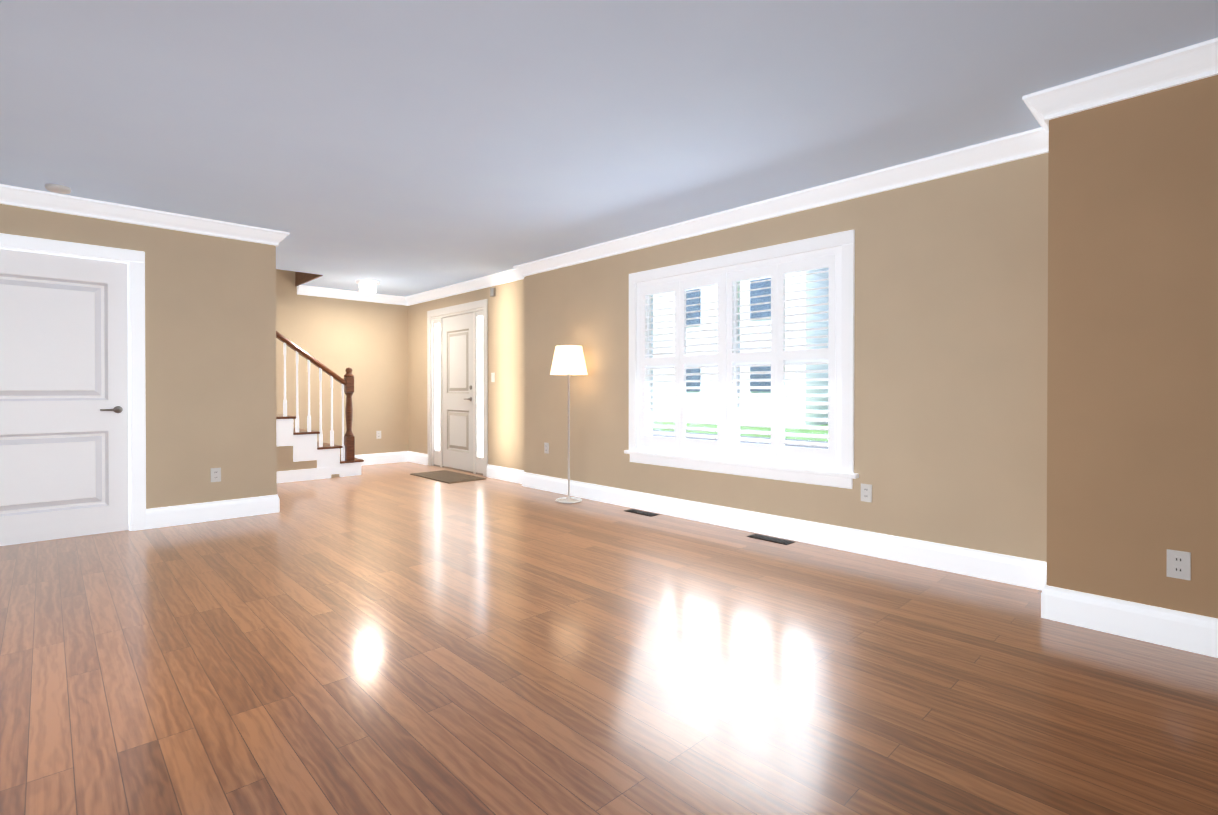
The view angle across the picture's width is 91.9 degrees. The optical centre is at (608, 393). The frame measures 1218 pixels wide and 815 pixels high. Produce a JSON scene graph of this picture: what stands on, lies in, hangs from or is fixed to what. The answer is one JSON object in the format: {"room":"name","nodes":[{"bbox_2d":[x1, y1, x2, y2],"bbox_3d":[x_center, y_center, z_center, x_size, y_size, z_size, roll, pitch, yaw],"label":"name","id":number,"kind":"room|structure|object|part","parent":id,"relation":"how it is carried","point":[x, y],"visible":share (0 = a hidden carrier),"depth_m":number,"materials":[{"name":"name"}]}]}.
{"room":"empty living room","nodes":[
{"label":"empty living room","id":0,"kind":"room"},
{"bbox_2d":[0,204,276,508],"bbox_3d":[-4.534,-0.174,3.669,4.390,2.440,0.120,0,0,-44],"label":"wall","id":1,"kind":"structure","parent":0,"point":[210,352],"depth_m":4.76,"materials":[{"name":"paint"}]},
{"bbox_2d":[0,249,128,545],"bbox_3d":[-3.954,0.027,4.149,0.880,2.017,0.086,0,0,-44],"label":"door","id":2,"kind":"structure","parent":1,"relation":"in","point":[64,461],"depth_m":4.21,"materials":[{"name":"white wood"}]},
{"bbox_3d":[-3.695,0.122,4.373,0.133,0.056,0.050,0,0,-44],"label":"left door handle","id":3,"kind":"part","parent":2,"relation":"part of","materials":[{"name":"silver metal"}]},
{"bbox_2d":[0,233,145,530],"bbox_3d":[-3.986,-0.020,4.182,1.080,2.125,0.138,0,0,-44],"label":"door frame","id":4,"kind":"structure","parent":1,"relation":"attached to","point":[136,397],"depth_m":4.46,"materials":[{"name":"white wood"}]},
{"bbox_2d":[146,495,278,528],"bbox_3d":[-3.233,0.963,4.849,0.922,0.152,0.047,0,0,-44],"label":"baseboard","id":5,"kind":"structure","parent":1,"relation":"attached to","point":[226,509],"depth_m":4.80,"materials":[{"name":"white wood"}]},
{"bbox_2d":[211,468,220,481],"bbox_3d":[-3.229,0.669,4.835,0.072,0.115,0.008,0,0,-44],"label":"outlet","id":6,"kind":"object","parent":1,"relation":"attached to","point":[215,474],"visible":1,"depth_m":4.83,"materials":[{"name":"white plastic"}]},
{"bbox_2d":[276,269,408,454],"bbox_3d":[-5.478,-1.572,6.578,7.060,5.200,0.200,0,0,-44],"label":"wall","id":7,"kind":"structure","parent":0,"point":[366,342],"depth_m":8.20,"materials":[{"name":"paint"}]},
{"bbox_2d":[295,272,322,286],"bbox_3d":[-3.771,-1.561,7.382,0.019,0.312,0.990,0,0,-44],"label":"trim","id":8,"kind":"structure","parent":7,"relation":"attached to","point":[301,278],"depth_m":7.49,"materials":[{"name":"brown wood"}]},
{"bbox_2d":[376,431,380,438],"bbox_3d":[-3.326,0.596,8.507,0.072,0.115,0.008,0,0,-44],"label":"outlet","id":9,"kind":"object","parent":7,"relation":"attached to","point":[378,434],"visible":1,"depth_m":8.50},
{"bbox_2d":[355,451,405,464],"bbox_3d":[-3.370,0.941,8.462,1.030,0.152,0.017,0,0,-44],"label":"baseboard","id":10,"kind":"structure","parent":7,"relation":"attached to","point":[391,457],"depth_m":8.53,"materials":[{"name":"white wood"}]},
{"bbox_2d":[408,279,523,469],"bbox_3d":[-1.960,-0.200,7.871,0.200,2.440,3.310,0,0,-44],"label":"wall","id":11,"kind":"structure","parent":0,"point":[506,367],"depth_m":7.08,"materials":[{"name":"paint"}]},
{"bbox_2d":[406,451,426,464],"bbox_3d":[-2.783,0.940,8.582,0.017,0.152,0.615,0,0,-44],"label":"baseboard","id":12,"kind":"structure","parent":11,"relation":"attached to","point":[415,457],"depth_m":8.60,"materials":[{"name":"white wood"}]},
{"bbox_2d":[442,313,472,471],"bbox_3d":[-2.012,-0.018,7.809,0.094,2.034,0.822,0,0,-44],"label":"front door","id":13,"kind":"structure","parent":11,"relation":"in","point":[457,362],"depth_m":7.81,"materials":[{"name":"paint"}]},
{"bbox_3d":[-1.816,-0.002,7.573,0.050,0.208,0.130,0,0,-44],"label":"front door handle","id":14,"kind":"part","parent":13,"relation":"part of","materials":[{"name":"silver metal"}]},
{"bbox_2d":[427,299,487,476],"bbox_3d":[-1.960,-0.072,7.858,0.218,2.185,1.560,0,0,-44],"label":"door frame","id":15,"kind":"structure","parent":11,"relation":"attached to","point":[434,400],"depth_m":7.95,"materials":[{"name":"white wood"}]},
{"bbox_2d":[490,288,495,296],"bbox_3d":[-1.403,-1.225,7.117,0.030,0.100,0.080,0,0,-44],"label":"sensor box","id":16,"kind":"object","parent":11,"relation":"attached to","point":[492,292],"visible":0.98,"depth_m":7.10,"materials":[{"name":"white plastic"}]},
{"bbox_2d":[491,373,494,381],"bbox_3d":[-1.410,-0.195,7.145,0.009,0.115,0.072,0,0,-44],"label":"light switch","id":17,"kind":"object","parent":11,"relation":"attached to","point":[492,377],"visible":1,"depth_m":7.14,"materials":[{"name":"white plastic"}]},
{"bbox_2d":[0,461,1217,814],"bbox_3d":[-1.573,1.113,2.615,7.200,0.120,11.450,0,0,-44],"label":"floor","id":18,"kind":"structure","parent":0,"point":[388,639],"depth_m":2.19,"materials":[{"name":"brown wood"}]},
{"bbox_2d":[276,331,363,482],"bbox_3d":[-4.745,-0.823,6.475,3.684,3.703,0.960,0,0,-44],"label":"staircase","id":19,"kind":"structure","parent":18,"relation":"on","point":[303,454],"depth_m":7.02,"materials":[{"name":"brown wood"}]},
{"bbox_2d":[410,470,485,483],"bbox_3d":[-1.988,1.018,7.235,0.490,0.012,1.000,0,0,-44],"label":"doormat","id":20,"kind":"object","parent":18,"relation":"on","point":[447,476],"visible":1,"depth_m":7.18,"materials":[{"name":"brown fabric"}]},
{"bbox_2d":[550,345,587,503],"bbox_3d":[-0.385,0.290,5.651,0.360,1.487,0.360,0,0,-44],"label":"floor lamp","id":21,"kind":"object","parent":18,"relation":"on","point":[568,360],"visible":1,"depth_m":5.54,"materials":[{"name":"white fabric"}]},
{"bbox_2d":[624,509,659,516],"bbox_3d":[0.282,1.034,5.117,0.110,0.006,0.320,0,0,-44],"label":"floor vent","id":22,"kind":"object","parent":18,"relation":"in","point":[650,514],"visible":1,"depth_m":5.10,"materials":[{"name":"brown metal"}]},
{"bbox_2d":[747,534,793,544],"bbox_3d":[1.153,1.040,4.207,0.110,0.006,0.320,0,0,-44],"label":"floor vent","id":23,"kind":"object","parent":18,"relation":"in","point":[771,539],"visible":1,"depth_m":4.19,"materials":[{"name":"brown metal"}]},
{"bbox_2d":[0,0,1217,296],"bbox_3d":[-1.573,-1.537,2.599,7.200,0.300,11.450,0,0,-44],"label":"ceiling","id":24,"kind":"structure","parent":0,"point":[404,148],"depth_m":2.83,"materials":[{"name":"paint"}]},
{"bbox_2d":[45,183,70,193],"bbox_3d":[-3.717,-1.378,3.973,0.132,0.036,0.132,0,0,-44],"label":"smoke detector","id":25,"kind":"object","parent":24,"relation":"attached to","point":[57,188],"visible":1,"depth_m":3.94,"materials":[{"name":"white plastic"}]},
{"bbox_2d":[356,279,378,293],"bbox_3d":[-3.048,-1.342,7.439,0.280,0.150,0.280,0,0,-44],"label":"flush-mount light","id":26,"kind":"object","parent":24,"relation":"attached to","point":[366,286],"visible":1,"depth_m":7.36,"materials":[{"name":"white glass"}]},
{"bbox_2d":[524,153,1047,561],"bbox_3d":[1.941,-0.174,3.680,0.200,2.440,8.140,0,0,-44],"label":"wall","id":27,"kind":"structure","parent":0,"point":[950,355],"depth_m":3.64,"materials":[{"name":"paint"}]},
{"bbox_2d":[544,442,548,453],"bbox_3d":[-0.665,0.580,6.257,0.008,0.115,0.072,0,0,-44],"label":"outlet","id":28,"kind":"object","parent":27,"relation":"attached to","point":[546,447],"visible":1,"depth_m":6.25,"materials":[{"name":"white plastic"}]},
{"bbox_2d":[624,230,858,488],"bbox_3d":[0.951,-0.228,4.663,0.230,1.705,2.120,0,0,-44],"label":"window","id":29,"kind":"structure","parent":27,"relation":"in","point":[844,475],"depth_m":4.44,"materials":[{"name":"white wood"}]},
{"bbox_2d":[638,249,839,468],"bbox_3d":[0.918,-0.235,4.632,0.062,1.480,1.860,0,0,-44],"label":"window shutters","id":30,"kind":"object","parent":29,"relation":"attached to","point":[725,445],"visible":1,"depth_m":4.50,"materials":[{"name":"white wood"}]},
{"bbox_2d":[487,464,1046,588],"bbox_3d":[0.443,0.961,5.153,0.096,0.152,5.680,0,0,-44],"label":"baseboard","id":31,"kind":"structure","parent":27,"relation":"attached to","point":[1013,570],"depth_m":4.06,"materials":[{"name":"white wood"}]},
{"bbox_2d":[861,483,871,502],"bbox_3d":[1.669,0.645,3.819,0.008,0.115,0.072,0,0,-44],"label":"outlet","id":32,"kind":"object","parent":27,"relation":"attached to","point":[866,492],"visible":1,"depth_m":3.82,"materials":[{"name":"white plastic"}]},
{"bbox_2d":[1046,75,1217,618],"bbox_3d":[3.299,-0.162,1.785,0.460,2.440,3.125,0,0,-44],"label":"wall","id":33,"kind":"structure","parent":0,"point":[1132,427],"depth_m":2.53,"materials":[{"name":"paint"}]},
{"bbox_2d":[0,38,1217,305],"bbox_3d":[-1.606,-1.331,2.534,6.660,0.112,11.000,0,0,-44],"label":"crown molding","id":34,"kind":"structure","parent":33,"relation":"attached to","point":[1148,76],"depth_m":3.98,"materials":[{"name":"white wood"}]},
{"bbox_2d":[1038,567,1046,578],"bbox_3d":[2.198,0.975,2.913,0.420,0.152,0.017,0,0,-44],"label":"baseboard","id":35,"kind":"structure","parent":33,"relation":"attached to","point":[1044,573],"depth_m":3.13,"materials":[{"name":"white wood"}]},
{"bbox_2d":[1034,579,1217,657],"bbox_3d":[3.110,0.983,1.644,0.017,0.152,3.112,0,0,-44],"label":"baseboard","id":36,"kind":"structure","parent":33,"relation":"attached to","point":[1190,632],"depth_m":2.53,"materials":[{"name":"white wood"}]},
{"bbox_2d":[1167,549,1190,579],"bbox_3d":[2.357,0.709,2.436,0.008,0.115,0.072,0,0,-44],"label":"outlet","id":37,"kind":"object","parent":33,"relation":"attached to","point":[1178,564],"visible":1,"depth_m":2.43,"materials":[{"name":"white plastic"}]},
{"label":"outside","id":38,"kind":"structure","parent":0,"visible":0},
{"bbox_2d":[480,403,827,456],"bbox_3d":[23.319,1.290,29.181,65.500,0.200,100.000,0,0,-44],"label":"lawn","id":39,"kind":"structure","parent":38,"point":[715,426],"depth_m":19.84,"materials":[{"name":"green plant"}]},
{"bbox_2d":[479,318,482,386],"bbox_3d":[-4.294,-0.564,14.833,3.126,3.682,3.072,0,0,-44],"label":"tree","id":40,"kind":"object","parent":39,"relation":"on","point":[481,348],"depth_m":14.27,"materials":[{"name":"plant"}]},
{"bbox_2d":[480,419,827,448],"bbox_3d":[5.080,1.287,11.719,6.000,0.020,100.000,0,0,-44],"label":"street","id":41,"kind":"structure","parent":39,"relation":"on","point":[481,428],"depth_m":16.33,"materials":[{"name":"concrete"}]},
{"bbox_2d":[653,267,828,425],"bbox_3d":[6.879,-3.461,29.333,9.800,9.300,11.600,0,0,-44],"label":"house","id":42,"kind":"structure","parent":39,"relation":"on","point":[817,276],"depth_m":23.74,"materials":[{"name":"white"}]}
]}

